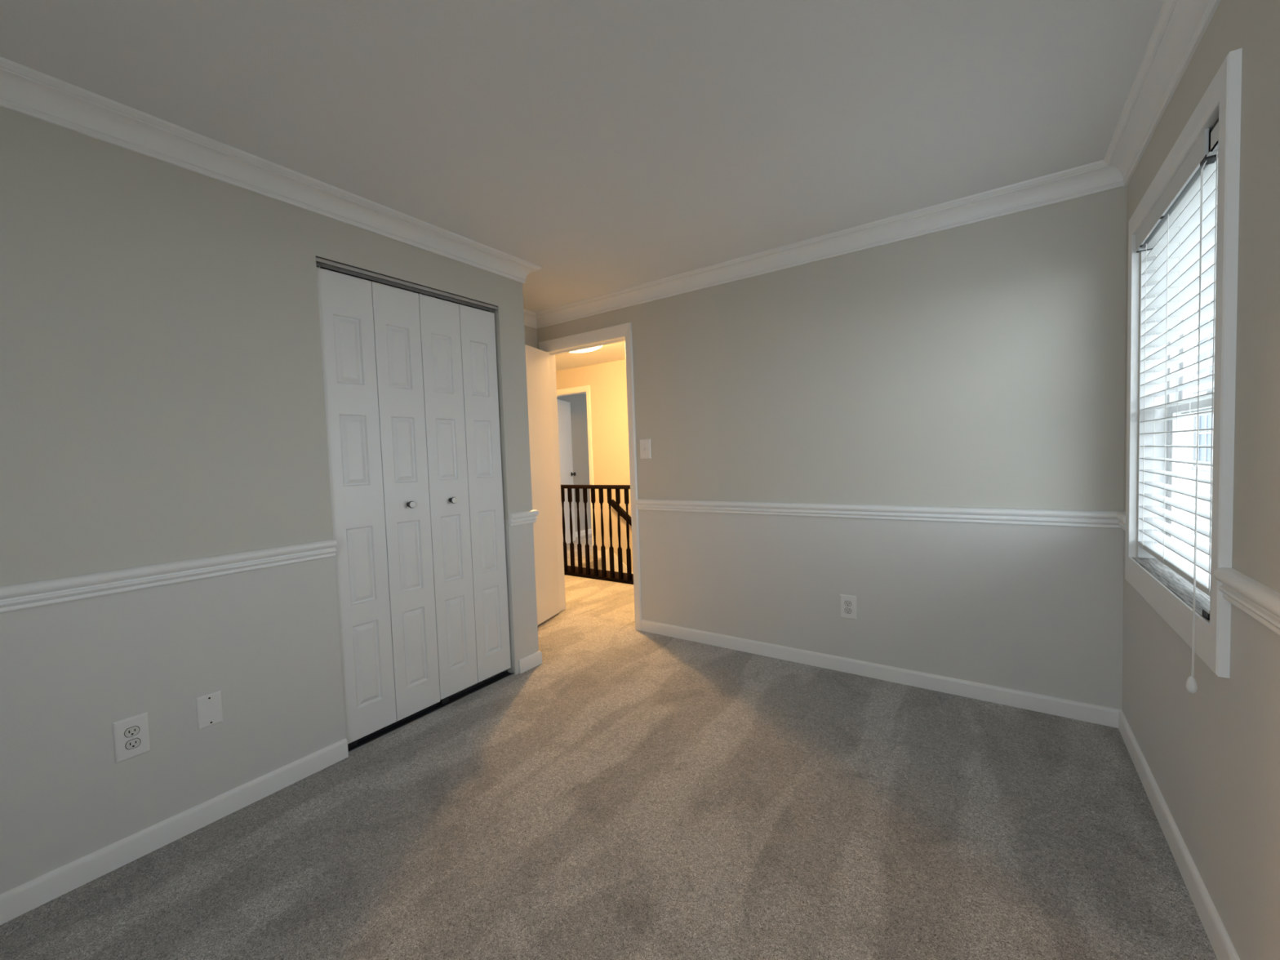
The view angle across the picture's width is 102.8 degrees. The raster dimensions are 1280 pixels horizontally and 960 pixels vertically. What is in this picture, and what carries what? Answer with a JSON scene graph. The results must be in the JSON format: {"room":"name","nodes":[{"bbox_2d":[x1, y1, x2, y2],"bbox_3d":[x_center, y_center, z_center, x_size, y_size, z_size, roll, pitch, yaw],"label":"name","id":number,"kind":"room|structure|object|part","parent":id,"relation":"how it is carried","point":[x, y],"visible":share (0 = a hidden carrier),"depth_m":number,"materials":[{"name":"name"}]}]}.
{"room":"empty bedroom","nodes":[
{"label":"empty bedroom","id":0,"kind":"room"},
{"bbox_2d":[0,106,538,893],"bbox_3d":[-1.533,0.019,1.797,0.110,2.320,2.972,0,3,35],"label":"wall","id":1,"kind":"structure","parent":0,"point":[162,399],"depth_m":1.67,"materials":[{"name":"beige paint"}]},
{"bbox_2d":[112,711,151,763],"bbox_3d":[-1.595,0.809,1.604,0.008,0.128,0.080,0,3,35],"label":"electrical outlet","id":2,"kind":"object","parent":1,"relation":"attached to","point":[131,736],"visible":1,"depth_m":1.60,"materials":[{"name":"white plastic"}]},
{"bbox_2d":[124,726,139,737],"bbox_3d":[-1.593,0.789,1.602,0.002,0.027,0.033,0,3,35],"label":"receptacle","id":3,"kind":"object","parent":2,"relation":"attached to","point":[130,731],"depth_m":1.60,"materials":[{"name":"plastic"}]},
{"bbox_2d":[125,738,140,749],"bbox_3d":[-1.592,0.828,1.604,0.002,0.027,0.033,0,3,35],"label":"receptacle","id":4,"kind":"object","parent":2,"relation":"attached to","point":[131,744],"depth_m":1.60,"materials":[{"name":"plastic"}]},
{"bbox_2d":[0,538,337,613],"bbox_3d":[-1.781,0.331,1.322,0.028,0.072,1.874,0,3,35],"label":"trim","id":5,"kind":"structure","parent":1,"relation":"attached to","point":[15,597],"depth_m":1.63,"materials":[{"name":"white wood"}]},
{"bbox_2d":[0,737,348,924],"bbox_3d":[-1.758,1.171,1.365,0.013,0.077,1.874,0,3,35],"label":"baseboard","id":6,"kind":"structure","parent":1,"relation":"attached to","point":[24,898],"depth_m":1.64,"materials":[{"name":"white wood"}]},
{"bbox_2d":[195,690,223,729],"bbox_3d":[-1.484,0.795,1.763,0.007,0.111,0.069,0,3,35],"label":"blank wall plate","id":7,"kind":"object","parent":1,"relation":"attached to","point":[209,707],"visible":1,"depth_m":1.76,"materials":[{"name":"white plastic"}]},
{"bbox_2d":[0,56,542,283],"bbox_3d":[-1.471,-1.094,1.724,0.080,0.095,3.052,0,3,35],"label":"trim","id":8,"kind":"structure","parent":1,"relation":"attached to","point":[26,91],"depth_m":1.76,"materials":[{"name":"white wood"}]},
{"bbox_2d":[315,256,497,311],"bbox_3d":[-1.062,-0.915,2.436,0.054,0.018,0.914,0,3,35],"label":"door track","id":9,"kind":"object","parent":1,"relation":"attached to","point":[322,262],"visible":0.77,"depth_m":2.36,"materials":[{"name":"metal"}]},
{"bbox_2d":[508,510,539,526],"bbox_3d":[-0.731,0.196,3.433,0.724,0.072,0.957,0,3,35],"label":"trim","id":10,"kind":"structure","parent":1,"relation":"attached to","point":[526,517],"depth_m":2.91,"materials":[{"name":"white wood"}]},
{"bbox_2d":[518,650,542,673],"bbox_3d":[-0.703,1.036,3.485,0.709,0.077,0.936,0,3,35],"label":"baseboard","id":11,"kind":"structure","parent":1,"relation":"attached to","point":[525,664],"depth_m":2.96,"materials":[{"name":"white wood"}]},
{"bbox_2d":[315,265,537,348],"bbox_3d":[-1.877,-0.002,2.512,0.100,2.320,3.751,0,3,35],"label":"wall","id":12,"kind":"structure","parent":0,"point":[531,334],"depth_m":3.89,"materials":[{"name":"beige paint"}]},
{"bbox_2d":[523,308,537,328],"bbox_3d":[-0.992,-1.199,3.625,0.080,0.095,0.779,0,3,35],"label":"trim","id":13,"kind":"structure","parent":12,"relation":"attached to","point":[530,317],"depth_m":3.87,"materials":[{"name":"white wood"}]},
{"bbox_2d":[435,297,485,311],"bbox_3d":[-0.998,-0.063,3.172,0.586,2.320,0.100,0,3,35],"label":"wall","id":14,"kind":"structure","parent":0,"point":[435,297],"depth_m":3.11,"materials":[{"name":"beige paint"}]},
{"bbox_2d":[556,393,591,531],"bbox_3d":[-0.659,-0.322,8.455,0.100,2.320,3.390,0,3,35],"label":"wall","id":15,"kind":"structure","parent":0,"point":[578,402],"depth_m":7.99,"materials":[{"name":"grey paint"}]},
{"bbox_2d":[575,528,591,537],"bbox_3d":[-0.575,0.798,8.475,0.013,0.077,3.390,0,3,35],"label":"baseboard","id":16,"kind":"structure","parent":15,"relation":"attached to","point":[589,531],"depth_m":8.02,"materials":[{"name":"white wood"}]},
{"bbox_2d":[0,0,1164,371],"bbox_3d":[0.084,-1.380,4.404,6.362,0.120,9.650,0,3,35],"label":"ceiling","id":17,"kind":"structure","parent":0,"point":[602,146],"depth_m":1.59,"materials":[{"name":"paint"}]},
{"bbox_2d":[568,346,601,352],"bbox_3d":[-0.542,-1.206,4.408,0.461,0.184,0.461,0,3,35],"label":"ceiling light","id":18,"kind":"object","parent":17,"relation":"attached to","point":[598,347],"visible":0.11,"depth_m":4.43,"materials":[{"name":"white glass"}]},
{"bbox_2d":[555,359,633,573],"bbox_3d":[0.314,1.124,5.740,4.200,5.020,0.110,0,3,35],"label":"wall","id":19,"kind":"structure","parent":0,"point":[606,381],"depth_m":6.05,"materials":[{"name":"paint"}]},
{"bbox_2d":[556,399,576,544],"bbox_3d":[-1.042,-0.101,7.087,0.099,2.006,0.717,-1,3,13],"label":"door","id":20,"kind":"structure","parent":19,"relation":"in","point":[566,473],"depth_m":7.18,"materials":[{"name":"white wood"}]},
{"bbox_2d":[556,385,596,556],"bbox_3d":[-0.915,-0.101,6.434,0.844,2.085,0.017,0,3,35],"label":"trim","id":21,"kind":"structure","parent":19,"relation":"attached to","point":[587,388],"depth_m":6.19,"materials":[{"name":"white wood"}]},
{"bbox_2d":[597,547,633,573],"bbox_3d":[0.733,2.190,5.448,2.981,2.759,0.012,0,3,35],"label":"trim","id":22,"kind":"structure","parent":19,"relation":"attached to","point":[607,556],"depth_m":6.12,"materials":[{"name":"beige paint"}]},
{"bbox_2d":[610,499,631,526],"bbox_3d":[0.681,1.199,5.371,2.418,1.953,0.082,0,3,35],"label":"wall handrail","id":23,"kind":"object","parent":19,"relation":"attached to","point":[622,513],"visible":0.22,"depth_m":5.89,"materials":[{"name":"brown wood"}]},
{"bbox_2d":[0,533,1217,959],"bbox_3d":[0.129,1.102,4.426,6.002,0.200,9.250,0,3,35],"label":"floor","id":24,"kind":"structure","parent":0,"point":[627,793],"depth_m":1.61,"materials":[{"name":"carpet"}]},
{"bbox_2d":[347,671,514,754],"bbox_3d":[-0.995,1.123,2.533,0.059,0.011,0.912,0,3,35],"label":"door track","id":25,"kind":"object","parent":24,"relation":"on","point":[404,722],"visible":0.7,"depth_m":2.47,"materials":[{"name":"metal"}]},
{"bbox_2d":[316,266,439,748],"bbox_3d":[-1.148,0.123,2.296,0.067,2.024,0.446,0,3,35],"label":"bifold closet door","id":26,"kind":"structure","parent":25,"relation":"on","point":[371,340],"depth_m":2.27,"materials":[{"name":"wood"}]},
{"bbox_3d":[-1.226,0.123,2.214,0.032,1.986,0.221,0,3,35],"label":"door","id":27,"kind":"part","parent":26,"relation":"part of","materials":[{"name":"white wood"}]},
{"bbox_3d":[-1.098,0.110,2.398,0.032,1.986,0.221,0,3,35],"label":"door","id":28,"kind":"part","parent":26,"relation":"part of","materials":[{"name":"white wood"}]},
{"bbox_3d":[-1.070,0.114,2.382,0.031,0.033,0.033,0,3,35],"label":"knob","id":29,"kind":"part","parent":26,"relation":"part of","materials":[{"name":"metal"}]},
{"bbox_3d":[-1.056,0.114,2.372,0.004,0.028,0.028,0,3,35],"label":"knob","id":30,"kind":"part","parent":26,"relation":"part of","materials":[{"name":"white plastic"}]},
{"bbox_2d":[418,292,511,705],"bbox_3d":[-0.891,0.097,2.664,0.067,2.024,0.446,0,3,35],"label":"bifold closet door","id":31,"kind":"structure","parent":25,"relation":"on","point":[459,350],"depth_m":2.64,"materials":[{"name":"wood"}]},
{"bbox_3d":[-0.970,0.094,2.581,0.032,1.980,0.221,0,3,35],"label":"door","id":32,"kind":"part","parent":31,"relation":"part of","materials":[{"name":"white wood"}]},
{"bbox_3d":[-0.928,0.101,2.556,0.004,0.028,0.028,0,3,35],"label":"knob","id":33,"kind":"part","parent":31,"relation":"part of","materials":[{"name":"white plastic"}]},
{"bbox_3d":[-0.842,0.081,2.765,0.032,1.980,0.221,0,3,35],"label":"door","id":34,"kind":"part","parent":31,"relation":"part of","materials":[{"name":"white wood"}]},
{"bbox_2d":[574,557,601,569],"bbox_3d":[0.494,2.224,5.108,2.896,2.530,0.834,0,3,35],"label":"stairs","id":35,"kind":"structure","parent":24,"relation":"attached to","point":[599,559],"depth_m":6.05,"materials":[{"name":"carpet"}]},
{"bbox_2d":[560,484,633,584],"bbox_3d":[-0.037,0.518,4.803,2.340,0.942,0.071,0,3,35],"label":"stair railing","id":36,"kind":"object","parent":24,"relation":"on","point":[595,573],"visible":0.41,"depth_m":5.06,"materials":[{"name":"brown wood"}]},
{"bbox_3d":[-0.054,0.066,4.780,2.340,0.037,0.066,0,3,35],"label":"rail","id":37,"kind":"part","parent":36,"relation":"part of","materials":[{"name":"brown wood"}]},
{"bbox_3d":[-0.024,0.973,4.822,2.340,0.030,0.042,0,3,35],"label":"shoe rail","id":38,"kind":"part","parent":36,"relation":"part of","materials":[{"name":"brown wood"}]},
{"bbox_3d":[-0.007,0.943,4.845,2.340,0.088,0.018,0,3,35],"label":"board","id":39,"kind":"part","parent":36,"relation":"part of","materials":[{"name":"wood"}]},
{"bbox_2d":[537,186,1127,709],"bbox_3d":[0.654,-0.116,3.083,3.598,2.320,0.090,0,3,35],"label":"wall","id":40,"kind":"structure","parent":0,"point":[981,364],"depth_m":2.54,"materials":[{"name":"beige paint"}]},
{"bbox_2d":[524,344,559,625],"bbox_3d":[-0.782,0.051,3.596,0.163,2.010,0.764,-1,3,25],"label":"door","id":41,"kind":"structure","parent":40,"relation":"in","point":[537,361],"depth_m":3.79,"materials":[{"name":"white wood"}]},
{"bbox_2d":[548,337,625,611],"bbox_3d":[-0.350,0.022,3.796,0.801,2.048,0.094,0,3,35],"label":"trim","id":42,"kind":"structure","parent":40,"relation":"attached to","point":[551,354],"depth_m":4.02,"materials":[{"name":"white wood"}]},
{"bbox_2d":[538,322,641,631],"bbox_3d":[-0.385,-0.009,3.751,0.880,2.116,0.017,0,3,35],"label":"trim","id":43,"kind":"structure","parent":40,"relation":"attached to","point":[624,330],"depth_m":3.52,"materials":[{"name":"white wood"}]},
{"bbox_2d":[640,439,651,458],"bbox_3d":[0.032,-0.209,3.444,0.086,0.132,0.018,0,3,35],"label":"light switch","id":44,"kind":"object","parent":40,"relation":"attached to","point":[645,444],"visible":1,"depth_m":3.44,"materials":[{"name":"white plastic"}]},
{"bbox_2d":[536,160,1125,328],"bbox_3d":[0.551,-1.222,2.973,3.358,0.095,0.080,0,3,35],"label":"trim","id":45,"kind":"structure","parent":40,"relation":"attached to","point":[1099,176],"depth_m":2.55,"materials":[{"name":"white wood"}]},
{"bbox_2d":[840,594,857,619],"bbox_3d":[1.122,0.685,2.753,0.084,0.128,0.008,0,3,35],"label":"electrical outlet","id":46,"kind":"object","parent":40,"relation":"attached to","point":[847,602],"visible":1,"depth_m":2.75,"materials":[{"name":"white plastic"}]},
{"bbox_2d":[844,608,851,613],"bbox_3d":[1.121,0.705,2.752,0.033,0.027,0.002,0,3,35],"label":"receptacle","id":47,"kind":"object","parent":46,"relation":"attached to","point":[846,610],"depth_m":2.75,"materials":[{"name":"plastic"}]},
{"bbox_2d":[844,600,851,606],"bbox_3d":[1.120,0.665,2.750,0.033,0.027,0.002,0,3,35],"label":"receptacle","id":48,"kind":"object","parent":46,"relation":"attached to","point":[847,603],"depth_m":2.75,"materials":[{"name":"plastic"}]},
{"bbox_2d":[635,498,1125,531],"bbox_3d":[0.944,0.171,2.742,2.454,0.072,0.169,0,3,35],"label":"trim","id":49,"kind":"structure","parent":40,"relation":"attached to","point":[1061,517],"depth_m":2.54,"materials":[{"name":"white wood"}]},
{"bbox_2d":[640,619,1122,728],"bbox_3d":[1.018,1.006,2.845,2.454,0.077,0.013,0,3,35],"label":"baseboard","id":50,"kind":"structure","parent":40,"relation":"attached to","point":[1086,712],"depth_m":2.59,"materials":[{"name":"white wood"}]},
{"bbox_2d":[1121,0,1279,959],"bbox_3d":[0.974,-0.007,0.521,0.140,2.320,3.751,0,3,35],"label":"wall","id":51,"kind":"structure","parent":0,"point":[1212,753],"depth_m":1.08,"materials":[{"name":"beige paint"}]},
{"bbox_2d":[1103,0,1221,186],"bbox_3d":[0.846,-1.118,0.532,0.080,0.095,3.751,0,3,35],"label":"trim","id":52,"kind":"structure","parent":51,"relation":"attached to","point":[1180,25],"depth_m":1.50,"materials":[{"name":"white wood"}]},
{"bbox_2d":[1137,249,1194,558],"bbox_3d":[1.655,-0.280,1.492,0.136,1.197,0.900,0,3,35],"label":"trim","id":53,"kind":"structure","parent":51,"relation":"attached to","point":[1159,426],"depth_m":1.88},
{"bbox_2d":[1132,557,1210,622],"bbox_3d":[1.668,0.327,1.525,0.154,0.022,0.876,0,3,35],"label":"window sill","id":54,"kind":"structure","parent":51,"relation":"attached to","point":[1175,583],"depth_m":1.55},
{"bbox_2d":[1135,118,1218,693],"bbox_3d":[1.608,-0.180,1.532,0.098,1.396,0.875,0,3,35],"label":"window blind","id":55,"kind":"object","parent":51,"relation":"attached to","point":[1180,232],"visible":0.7,"depth_m":1.50,"materials":[{"name":"white plastic"}]},
{"bbox_3d":[1.824,-0.292,1.810,0.055,1.081,0.008,0,3,35],"label":"ladder cord","id":56,"kind":"part","parent":55,"relation":"part of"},
{"bbox_3d":[1.637,0.262,1.541,0.052,0.018,0.866,0,3,35],"label":"rail","id":57,"kind":"part","parent":55,"relation":"part of","materials":[{"name":"white plastic"}]},
{"bbox_3d":[1.664,-0.276,1.581,0.055,1.081,0.008,0,3,35],"label":"ladder cord","id":58,"kind":"part","parent":55,"relation":"part of","materials":[{"name":"white fabric"}]},
{"bbox_3d":[1.397,-0.142,1.279,0.060,1.290,0.008,-4,3,-37],"label":"lift cord","id":59,"kind":"part","parent":55,"relation":"part of","materials":[{"name":"white fabric"}]},
{"bbox_3d":[1.391,-0.142,1.274,0.057,1.290,0.007,-4,3,-31],"label":"lift cord","id":60,"kind":"part","parent":55,"relation":"part of","materials":[{"name":"white fabric"}]},
{"bbox_3d":[1.421,-0.252,1.233,0.055,1.081,0.008,0,3,35],"label":"ladder cord","id":61,"kind":"part","parent":55,"relation":"part of","materials":[{"name":"white fabric"}]},
{"bbox_2d":[1118,710,1239,959],"bbox_3d":[0.950,1.113,0.617,0.013,0.077,3.751,0,3,35],"label":"baseboard","id":62,"kind":"structure","parent":51,"relation":"attached to","point":[1221,944],"depth_m":1.42,"materials":[{"name":"white wood"}]},
{"bbox_2d":[1124,48,1242,678],"bbox_3d":[1.588,-0.266,1.541,0.021,1.372,1.011,0,3,35],"label":"trim","id":63,"kind":"structure","parent":51,"relation":"attached to","point":[1221,100],"depth_m":1.16,"materials":[{"name":"white wood"}]},
{"bbox_2d":[1165,312,1213,573],"bbox_3d":[1.681,-0.276,1.473,0.057,1.189,0.876,0,3,35],"label":"window","id":64,"kind":"structure","parent":51,"relation":"in","point":[1206,405],"depth_m":1.81,"materials":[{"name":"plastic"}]},
{"bbox_3d":[1.681,0.024,1.495,0.022,0.545,0.832,0,3,35],"label":"sash","id":65,"kind":"part","parent":64,"relation":"part of","materials":[{"name":"plastic"}]},
{"bbox_3d":[1.681,-0.528,1.456,0.022,0.640,0.832,0,3,35],"label":"sash","id":66,"kind":"part","parent":64,"relation":"part of","materials":[{"name":"plastic"}]},
{"bbox_2d":[1213,567,1279,635],"bbox_3d":[0.578,0.307,0.099,0.028,0.072,2.571,0,3,35],"label":"trim","id":67,"kind":"structure","parent":51,"relation":"attached to","point":[1261,602],"depth_m":1.01,"materials":[{"name":"white wood"}]},
{"bbox_3d":[-0.797,-0.116,4.153,4.200,2.320,0.004,0,3,35],"label":"wall","id":68,"kind":"structure","parent":0,"visible":0},
{"bbox_2d":[554,355,565,609],"bbox_3d":[-0.319,0.000,3.841,0.875,2.085,0.017,0,3,35],"label":"trim","id":69,"kind":"structure","parent":68,"relation":"attached to","point":[554,355],"depth_m":4.06,"materials":[{"name":"white wood"}]},
{"label":"outside","id":70,"kind":"structure","parent":0,"visible":0},
{"bbox_2d":[1190,545,1208,557],"bbox_3d":[29.558,3.099,4.331,42.038,0.200,100.000,0,3,35],"label":"ground","id":71,"kind":"structure","parent":70,"point":[1191,547],"depth_m":18.67,"materials":[{"name":"white"}]},
{"bbox_2d":[1190,298,1215,542],"bbox_3d":[27.817,-5.138,23.289,9.100,14.600,26.800,0,3,35],"label":"house","id":72,"kind":"structure","parent":71,"relation":"on","point":[1204,421],"depth_m":19.32,"materials":[{"name":"white"}]},
{"bbox_3d":[21.188,-5.319,19.169,0.008,2.600,1.300,0,3,35],"label":"pane","id":73,"kind":"part","parent":72,"relation":"part of","materials":[{"name":"clear glass"}]},
{"bbox_3d":[21.053,-1.749,18.966,0.008,2.300,1.600,0,3,35],"label":"pane","id":74,"kind":"part","parent":72,"relation":"part of","materials":[{"name":"clear glass"}]}
]}

